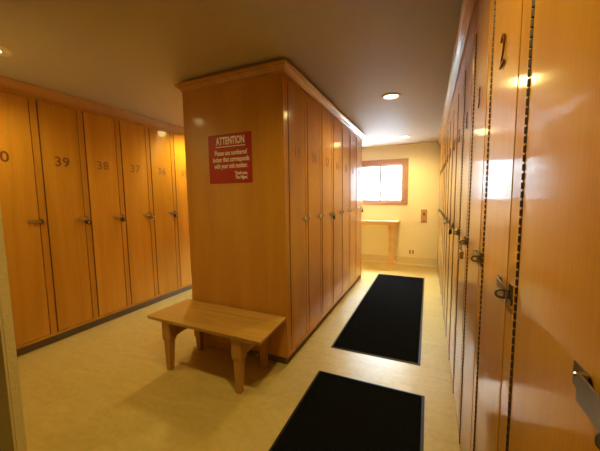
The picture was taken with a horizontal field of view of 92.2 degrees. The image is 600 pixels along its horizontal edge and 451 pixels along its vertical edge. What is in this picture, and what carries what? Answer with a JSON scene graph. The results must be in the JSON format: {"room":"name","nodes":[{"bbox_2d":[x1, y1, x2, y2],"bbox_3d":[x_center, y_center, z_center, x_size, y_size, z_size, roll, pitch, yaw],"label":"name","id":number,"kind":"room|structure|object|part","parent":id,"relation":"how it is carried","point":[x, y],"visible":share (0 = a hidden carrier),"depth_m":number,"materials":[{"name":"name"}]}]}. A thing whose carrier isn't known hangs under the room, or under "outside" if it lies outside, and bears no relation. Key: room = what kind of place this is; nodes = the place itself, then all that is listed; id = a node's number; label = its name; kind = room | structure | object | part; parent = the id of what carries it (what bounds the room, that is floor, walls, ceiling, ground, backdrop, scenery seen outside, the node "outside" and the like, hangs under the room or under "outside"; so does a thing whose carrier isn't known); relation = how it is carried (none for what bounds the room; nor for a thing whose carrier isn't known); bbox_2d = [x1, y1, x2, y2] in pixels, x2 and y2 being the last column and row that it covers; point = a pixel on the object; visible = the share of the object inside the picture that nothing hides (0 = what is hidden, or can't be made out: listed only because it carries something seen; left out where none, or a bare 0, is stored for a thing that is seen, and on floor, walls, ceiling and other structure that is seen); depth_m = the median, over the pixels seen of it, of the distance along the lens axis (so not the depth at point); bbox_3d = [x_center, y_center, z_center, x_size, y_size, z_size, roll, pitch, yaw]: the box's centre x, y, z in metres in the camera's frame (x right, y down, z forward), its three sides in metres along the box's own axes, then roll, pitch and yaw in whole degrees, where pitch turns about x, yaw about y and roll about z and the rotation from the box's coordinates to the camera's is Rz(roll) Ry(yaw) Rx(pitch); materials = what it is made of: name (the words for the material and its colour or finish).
{"room":"changing room","nodes":[
{"label":"changing room","id":0,"kind":"room"},
{"bbox_2d":[0,208,26,450],"bbox_3d":[-2.291,0.034,1.769,1.803,2.385,0.038,2,6,24],"label":"wall partition","id":1,"kind":"structure","parent":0,"point":[5,300],"depth_m":1.46,"materials":[{"name":"brown paint"}]},
{"bbox_2d":[0,307,16,450],"bbox_3d":[-2.302,0.036,1.748,1.799,2.385,0.010,2,6,24],"label":"trim","id":2,"kind":"structure","parent":1,"relation":"attached to","point":[7,431],"depth_m":1.48,"materials":[{"name":"brown paint"}]},
{"bbox_2d":[0,0,462,147],"bbox_3d":[-0.489,-1.318,2.517,4.700,0.120,8.125,2,6,24],"label":"ceiling","id":3,"kind":"structure","parent":0,"point":[126,55],"depth_m":1.97,"materials":[{"name":"beige paint"}]},
{"bbox_2d":[0,46,12,56],"bbox_3d":[-2.055,-1.176,1.929,0.196,0.012,0.196,2,6,24],"label":"recessed light","id":4,"kind":"object","parent":3,"relation":"in","point":[5,52],"visible":1,"depth_m":1.96,"materials":[{"name":"beige ceramic"}]},
{"bbox_2d":[0,76,183,133],"bbox_3d":[-1.579,-1.372,4.315,0.055,0.082,5.424,2,6,24],"label":"trim","id":5,"kind":"structure","parent":3,"relation":"attached to","point":[7,83],"depth_m":2.89,"materials":[{"name":"brown wood"}]},
{"bbox_2d":[381,93,400,99],"bbox_3d":[0.924,-1.310,2.934,0.196,0.012,0.196,2,6,24],"label":"recessed light","id":6,"kind":"object","parent":3,"relation":"in","point":[389,96],"visible":1,"depth_m":2.92,"materials":[{"name":"white glass"}]},
{"bbox_2d":[17,261,460,450],"bbox_3d":[-0.457,1.165,2.753,4.700,0.100,8.125,2,6,24],"label":"floor","id":7,"kind":"structure","parent":0,"point":[107,386],"depth_m":2.14,"materials":[{"name":"plastic"}]},
{"bbox_2d":[0,88,57,349],"bbox_3d":[-2.635,-0.040,2.608,0.492,2.383,0.382,2,6,24],"label":"locker","id":8,"kind":"object","parent":7,"relation":"on","point":[22,197],"visible":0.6,"depth_m":2.55,"materials":[{"name":"brown wood"}]},
{"bbox_2d":[35,97,98,333],"bbox_3d":[-2.480,-0.075,2.957,0.492,2.383,0.382,2,6,24],"label":"locker","id":9,"kind":"object","parent":7,"relation":"on","point":[60,126],"visible":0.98,"depth_m":2.85,"materials":[{"name":"brown wood"}]},
{"bbox_2d":[82,109,131,318],"bbox_3d":[-2.325,-0.110,3.305,0.492,2.383,0.382,2,6,24],"label":"locker","id":10,"kind":"object","parent":7,"relation":"on","point":[101,131],"visible":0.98,"depth_m":3.20,"materials":[{"name":"brown wood"}]},
{"bbox_2d":[119,118,158,306],"bbox_3d":[-2.170,-0.145,3.654,0.492,2.383,0.382,2,6,24],"label":"locker","id":11,"kind":"object","parent":7,"relation":"on","point":[134,136],"visible":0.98,"depth_m":3.55,"materials":[{"name":"brown wood"}]},
{"bbox_2d":[148,125,180,296],"bbox_3d":[-2.014,-0.180,4.003,0.492,2.383,0.382,2,6,24],"label":"locker","id":12,"kind":"object","parent":7,"relation":"on","point":[161,146],"visible":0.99,"depth_m":3.90,"materials":[{"name":"brown wood"}]},
{"bbox_2d":[173,132,191,287],"bbox_3d":[-1.859,-0.215,4.351,0.492,2.383,0.382,2,6,24],"label":"locker","id":13,"kind":"object","parent":7,"relation":"on","point":[178,138],"visible":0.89,"depth_m":4.18,"materials":[{"name":"brown wood"}]},
{"bbox_2d":[147,299,285,393],"bbox_3d":[-0.655,0.940,2.312,1.085,0.437,0.422,2,6,25],"label":"bench","id":14,"kind":"object","parent":7,"relation":"on","point":[246,329],"visible":1,"depth_m":2.24,"materials":[{"name":"brown wood"}]},
{"bbox_3d":[-1.046,0.959,2.323,0.080,0.407,0.066,2,6,25],"label":"leg","id":15,"kind":"part","parent":14,"relation":"part of","materials":[{"name":"brown wood"}]},
{"bbox_3d":[-0.978,0.809,2.451,0.067,0.135,0.256,2,6,25],"label":"rail","id":16,"kind":"part","parent":14,"relation":"part of","materials":[{"name":"brown wood"}]},
{"bbox_3d":[-0.912,0.930,2.607,0.080,0.407,0.066,2,6,25],"label":"leg","id":17,"kind":"part","parent":14,"relation":"part of","materials":[{"name":"brown wood"}]},
{"bbox_3d":[-0.658,0.737,2.293,1.085,0.030,0.422,2,6,25],"label":"seat","id":18,"kind":"part","parent":14,"relation":"part of","materials":[{"name":"brown wood"}]},
{"bbox_3d":[-0.427,0.979,2.032,0.080,0.407,0.066,2,6,25],"label":"leg","id":19,"kind":"part","parent":14,"relation":"part of","materials":[{"name":"brown wood"}]},
{"bbox_3d":[-0.359,0.829,2.160,0.067,0.135,0.256,2,6,25],"label":"rail","id":20,"kind":"part","parent":14,"relation":"part of","materials":[{"name":"brown wood"}]},
{"bbox_3d":[-0.293,0.950,2.317,0.080,0.407,0.066,2,6,25],"label":"leg","id":21,"kind":"part","parent":14,"relation":"part of","materials":[{"name":"brown wood"}]},
{"bbox_2d":[287,77,309,352],"bbox_3d":[-0.199,-0.066,2.550,0.492,2.383,0.385,2,6,24],"label":"locker","id":22,"kind":"object","parent":7,"relation":"on","point":[296,96],"visible":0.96,"depth_m":2.44,"materials":[{"name":"brown wood"}]},
{"bbox_2d":[246,277,358,363],"bbox_3d":[0.021,0.970,3.811,0.919,0.077,2.740,2,6,24],"label":"baseboard","id":23,"kind":"structure","parent":7,"relation":"on","point":[254,353],"depth_m":2.52,"materials":[{"name":"brown plastic"}]},
{"bbox_2d":[307,94,323,333],"bbox_3d":[-0.043,-0.101,2.901,0.492,2.383,0.385,2,6,24],"label":"locker","id":24,"kind":"object","parent":7,"relation":"on","point":[314,109],"visible":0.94,"depth_m":2.80,"materials":[{"name":"brown wood"}]},
{"bbox_2d":[321,105,334,316],"bbox_3d":[0.114,-0.137,3.253,0.492,2.383,0.385,2,6,24],"label":"locker","id":25,"kind":"object","parent":7,"relation":"on","point":[327,117],"visible":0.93,"depth_m":3.15,"materials":[{"name":"brown wood"}]},
{"bbox_2d":[333,116,343,305],"bbox_3d":[0.270,-0.172,3.604,0.492,2.383,0.385,2,6,24],"label":"locker","id":26,"kind":"object","parent":7,"relation":"on","point":[337,125],"visible":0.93,"depth_m":3.49,"materials":[{"name":"brown wood"}]},
{"bbox_2d":[269,370,424,450],"bbox_3d":[-0.051,1.282,0.889,0.769,0.010,2.742,2,6,24],"label":"floor mat","id":27,"kind":"object","parent":7,"relation":"on","point":[336,412],"visible":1,"depth_m":1.77,"materials":[{"name":"black rubber"}]},
{"bbox_2d":[342,123,351,295],"bbox_3d":[0.427,-0.207,3.955,0.492,2.383,0.385,2,6,24],"label":"locker","id":28,"kind":"object","parent":7,"relation":"on","point":[345,131],"visible":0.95,"depth_m":3.85,"materials":[{"name":"brown wood"}]},
{"bbox_3d":[0.603,-0.199,3.851,0.018,2.166,0.319,2,6,24],"label":"door","id":29,"kind":"part","parent":28,"relation":"part of","materials":[{"name":"brown wood"}]},
{"bbox_2d":[350,130,357,285],"bbox_3d":[0.583,-0.243,4.307,0.492,2.383,0.385,2,6,24],"label":"locker","id":30,"kind":"object","parent":7,"relation":"on","point":[353,137],"visible":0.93,"depth_m":4.21,"materials":[{"name":"brown wood"}]},
{"bbox_2d":[356,136,361,278],"bbox_3d":[0.739,-0.278,4.658,0.492,2.383,0.385,2,6,24],"label":"locker","id":31,"kind":"object","parent":7,"relation":"on","point":[359,141],"visible":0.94,"depth_m":4.55,"materials":[{"name":"brown wood"}]},
{"bbox_2d":[331,274,424,365],"bbox_3d":[1.185,0.996,3.739,0.758,0.010,2.751,2,6,24],"label":"floor mat","id":32,"kind":"object","parent":7,"relation":"on","point":[387,321],"visible":1,"depth_m":3.13,"materials":[{"name":"black rubber"}]},
{"bbox_2d":[361,219,399,265],"bbox_3d":[1.127,0.327,6.098,1.845,0.897,0.298,2,6,24],"label":"table","id":33,"kind":"object","parent":7,"relation":"on","point":[391,224],"visible":0.82,"depth_m":5.74,"materials":[{"name":"brown wood"}]},
{"bbox_3d":[1.827,0.384,5.766,0.185,0.828,0.130,2,6,24],"label":"leg","id":34,"kind":"part","parent":33,"relation":"part of","materials":[{"name":"brown wood"}]},
{"bbox_2d":[437,143,441,266],"bbox_3d":[2.635,-0.331,4.957,0.492,2.383,0.420,2,6,24],"label":"locker","id":35,"kind":"object","parent":7,"relation":"on","point":[441,143],"visible":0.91,"depth_m":5.09,"materials":[{"name":"brown wood"}]},
{"bbox_2d":[438,135,443,274],"bbox_3d":[2.464,-0.292,4.574,0.492,2.383,0.420,2,6,24],"label":"locker","id":36,"kind":"object","parent":7,"relation":"on","point":[443,135],"visible":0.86,"depth_m":4.71,"materials":[{"name":"brown wood"}]},
{"bbox_2d":[439,131,444,282],"bbox_3d":[2.293,-0.254,4.191,0.492,2.383,0.420,2,6,24],"label":"locker","id":37,"kind":"object","parent":7,"relation":"on","point":[444,131],"visible":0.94,"depth_m":4.31,"materials":[{"name":"brown wood"}]},
{"bbox_2d":[439,123,446,290],"bbox_3d":[2.123,-0.215,3.807,0.492,2.383,0.420,2,6,24],"label":"locker","id":38,"kind":"object","parent":7,"relation":"on","point":[442,213],"visible":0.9,"depth_m":3.93,"materials":[{"name":"brown wood"}]},
{"bbox_2d":[441,115,448,298],"bbox_3d":[1.952,-0.177,3.424,0.492,2.383,0.420,2,6,24],"label":"locker","id":39,"kind":"object","parent":7,"relation":"on","point":[446,149],"visible":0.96,"depth_m":3.53,"materials":[{"name":"brown wood"}]},
{"bbox_2d":[442,102,451,314],"bbox_3d":[1.781,-0.138,3.040,0.492,2.383,0.420,2,6,24],"label":"locker","id":40,"kind":"object","parent":7,"relation":"on","point":[449,125],"visible":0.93,"depth_m":3.14,"materials":[{"name":"brown wood"}]},
{"bbox_2d":[444,90,454,330],"bbox_3d":[1.610,-0.100,2.657,0.492,2.383,0.420,2,6,24],"label":"locker","id":41,"kind":"object","parent":7,"relation":"on","point":[453,98],"visible":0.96,"depth_m":2.75,"materials":[{"name":"brown wood"}]},
{"bbox_2d":[446,70,459,354],"bbox_3d":[1.440,-0.061,2.273,0.492,2.383,0.420,2,6,24],"label":"locker","id":42,"kind":"object","parent":7,"relation":"on","point":[457,86],"visible":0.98,"depth_m":2.36,"materials":[{"name":"brown wood"}]},
{"bbox_2d":[449,37,467,385],"bbox_3d":[1.269,-0.022,1.890,0.492,2.383,0.420,2,6,24],"label":"locker","id":43,"kind":"object","parent":7,"relation":"on","point":[461,97],"visible":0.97,"depth_m":1.97,"materials":[{"name":"brown wood"}]},
{"bbox_2d":[453,0,478,433],"bbox_3d":[1.098,0.016,1.506,0.492,2.383,0.420,2,6,24],"label":"locker","id":44,"kind":"object","parent":7,"relation":"on","point":[471,41],"visible":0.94,"depth_m":1.57,"materials":[{"name":"brown wood"}]},
{"bbox_2d":[459,241,463,258],"bbox_3d":[0.814,0.122,1.456,0.018,0.091,0.036,2,6,24],"label":"padlock","id":45,"kind":"object","parent":44,"relation":"hanging from","point":[461,253],"visible":1,"depth_m":1.44,"materials":[{"name":"gold metal"}]},
{"bbox_2d":[459,0,494,450],"bbox_3d":[0.927,0.055,1.123,0.492,2.383,0.420,2,6,24],"label":"locker","id":46,"kind":"object","parent":7,"relation":"on","point":[483,54],"visible":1,"depth_m":1.19,"materials":[{"name":"brown wood"}]},
{"bbox_2d":[473,0,533,450],"bbox_3d":[0.757,0.093,0.740,0.492,2.383,0.420,2,6,24],"label":"locker","id":47,"kind":"object","parent":7,"relation":"on","point":[511,38],"visible":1,"depth_m":0.78,"materials":[{"name":"brown wood"}]},
{"bbox_2d":[505,0,599,450],"bbox_3d":[0.579,0.133,0.340,0.492,2.383,0.456,2,6,24],"label":"locker","id":48,"kind":"object","parent":7,"relation":"on","point":[554,403],"visible":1,"depth_m":0.44,"materials":[{"name":"brown wood"}]},
{"bbox_3d":[-0.735,-0.076,2.730,0.492,2.383,0.385,2,6,24],"label":"locker","id":49,"kind":"object","parent":7,"relation":"on","visible":0},
{"bbox_2d":[182,59,291,357],"bbox_3d":[-0.550,-0.091,2.452,0.987,2.305,0.070,2,6,24],"label":"end panel","id":50,"kind":"object","parent":49,"relation":"attached to","point":[239,233],"visible":0.71,"depth_m":2.37,"materials":[{"name":"brown wood"}]},
{"bbox_2d":[208,131,252,183],"bbox_3d":[-0.579,-0.551,2.378,0.432,0.401,0.005,2,6,24],"label":"warning sign","id":51,"kind":"object","parent":50,"relation":"attached to","point":[230,155],"visible":1,"depth_m":2.37,"materials":[{"name":"red plastic"}]},
{"bbox_2d":[361,142,440,258],"bbox_3d":[1.142,-0.436,6.263,4.700,2.385,0.150,2,6,24],"label":"wall","id":52,"kind":"structure","parent":0,"point":[424,158],"depth_m":5.70,"materials":[{"name":"beige paint"}]},
{"bbox_2d":[16,285,191,356],"bbox_3d":[-1.613,0.920,4.560,0.010,0.077,5.423,2,6,24],"label":"baseboard","id":53,"kind":"structure","parent":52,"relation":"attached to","point":[34,346],"depth_m":3.13,"materials":[{"name":"brown plastic"}]},
{"bbox_2d":[362,158,408,204],"bbox_3d":[1.158,-0.899,6.188,2.185,0.910,0.150,2,6,24],"label":"window","id":54,"kind":"structure","parent":52,"relation":"in","point":[392,162],"depth_m":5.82,"materials":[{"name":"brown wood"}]},
{"bbox_3d":[1.396,-0.880,6.092,0.627,0.725,0.022,2,6,24],"label":"sash","id":55,"kind":"part","parent":54,"relation":"part of","materials":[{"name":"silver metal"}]},
{"bbox_3d":[1.866,-0.870,5.913,0.449,0.725,0.022,2,6,24],"label":"sash","id":56,"kind":"part","parent":54,"relation":"part of","materials":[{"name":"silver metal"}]},
{"bbox_2d":[361,254,436,266],"bbox_3d":[1.090,0.678,6.305,3.426,0.160,0.020,2,6,24],"label":"baseboard","id":57,"kind":"structure","parent":52,"relation":"attached to","point":[419,261],"depth_m":5.86,"materials":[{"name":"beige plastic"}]},
{"bbox_2d":[408,249,414,254],"bbox_3d":[2.235,0.529,5.786,0.120,0.120,0.008,2,6,24],"label":"power outlet","id":58,"kind":"object","parent":52,"relation":"attached to","point":[410,251],"visible":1,"depth_m":5.79,"materials":[{"name":"beige plastic"}]},
{"bbox_2d":[421,209,426,222],"bbox_3d":[2.416,-0.184,5.625,0.112,0.256,0.023,2,6,24],"label":"wall plate","id":59,"kind":"object","parent":52,"relation":"attached to","point":[423,211],"visible":1,"depth_m":5.62,"materials":[{"name":"brown wood"}]},
{"bbox_2d":[437,152,440,252],"bbox_3d":[2.598,-0.408,5.366,0.022,2.305,0.304,2,6,24],"label":"trim","id":60,"kind":"structure","parent":52,"relation":"attached to","point":[440,152],"depth_m":5.42,"materials":[{"name":"brown wood"}]},
{"bbox_2d":[438,0,475,146],"bbox_3d":[1.432,-1.238,2.768,0.051,0.066,5.823,2,6,24],"label":"trim","id":61,"kind":"structure","parent":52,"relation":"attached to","point":[467,8],"depth_m":1.92,"materials":[{"name":"brown wood"}]},
{"label":"outside","id":62,"kind":"structure","parent":0,"visible":0},
{"bbox_3d":[6.405,0.099,19.432,24.000,0.500,27.475,2,6,24],"label":"ground","id":63,"kind":"structure","parent":62,"visible":0},
{"bbox_2d":[362,178,370,199],"bbox_3d":[2.092,-1.735,12.065,2.442,4.651,2.356,2,6,25],"label":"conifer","id":64,"kind":"object","parent":63,"relation":"on","point":[365,190],"visible":0.02,"depth_m":12.05,"materials":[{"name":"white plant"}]},
{"bbox_3d":[-0.265,-0.182,3.784,0.492,2.383,0.385,2,6,24],"label":"locker","id":65,"kind":"object","parent":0,"visible":0},
{"bbox_2d":[174,59,365,139],"bbox_3d":[-0.007,-1.296,3.579,1.074,0.066,2.882,2,6,24],"label":"trim","id":66,"kind":"structure","parent":65,"relation":"attached to","point":[284,66],"depth_m":2.34,"materials":[{"name":"brown wood"}]}
]}

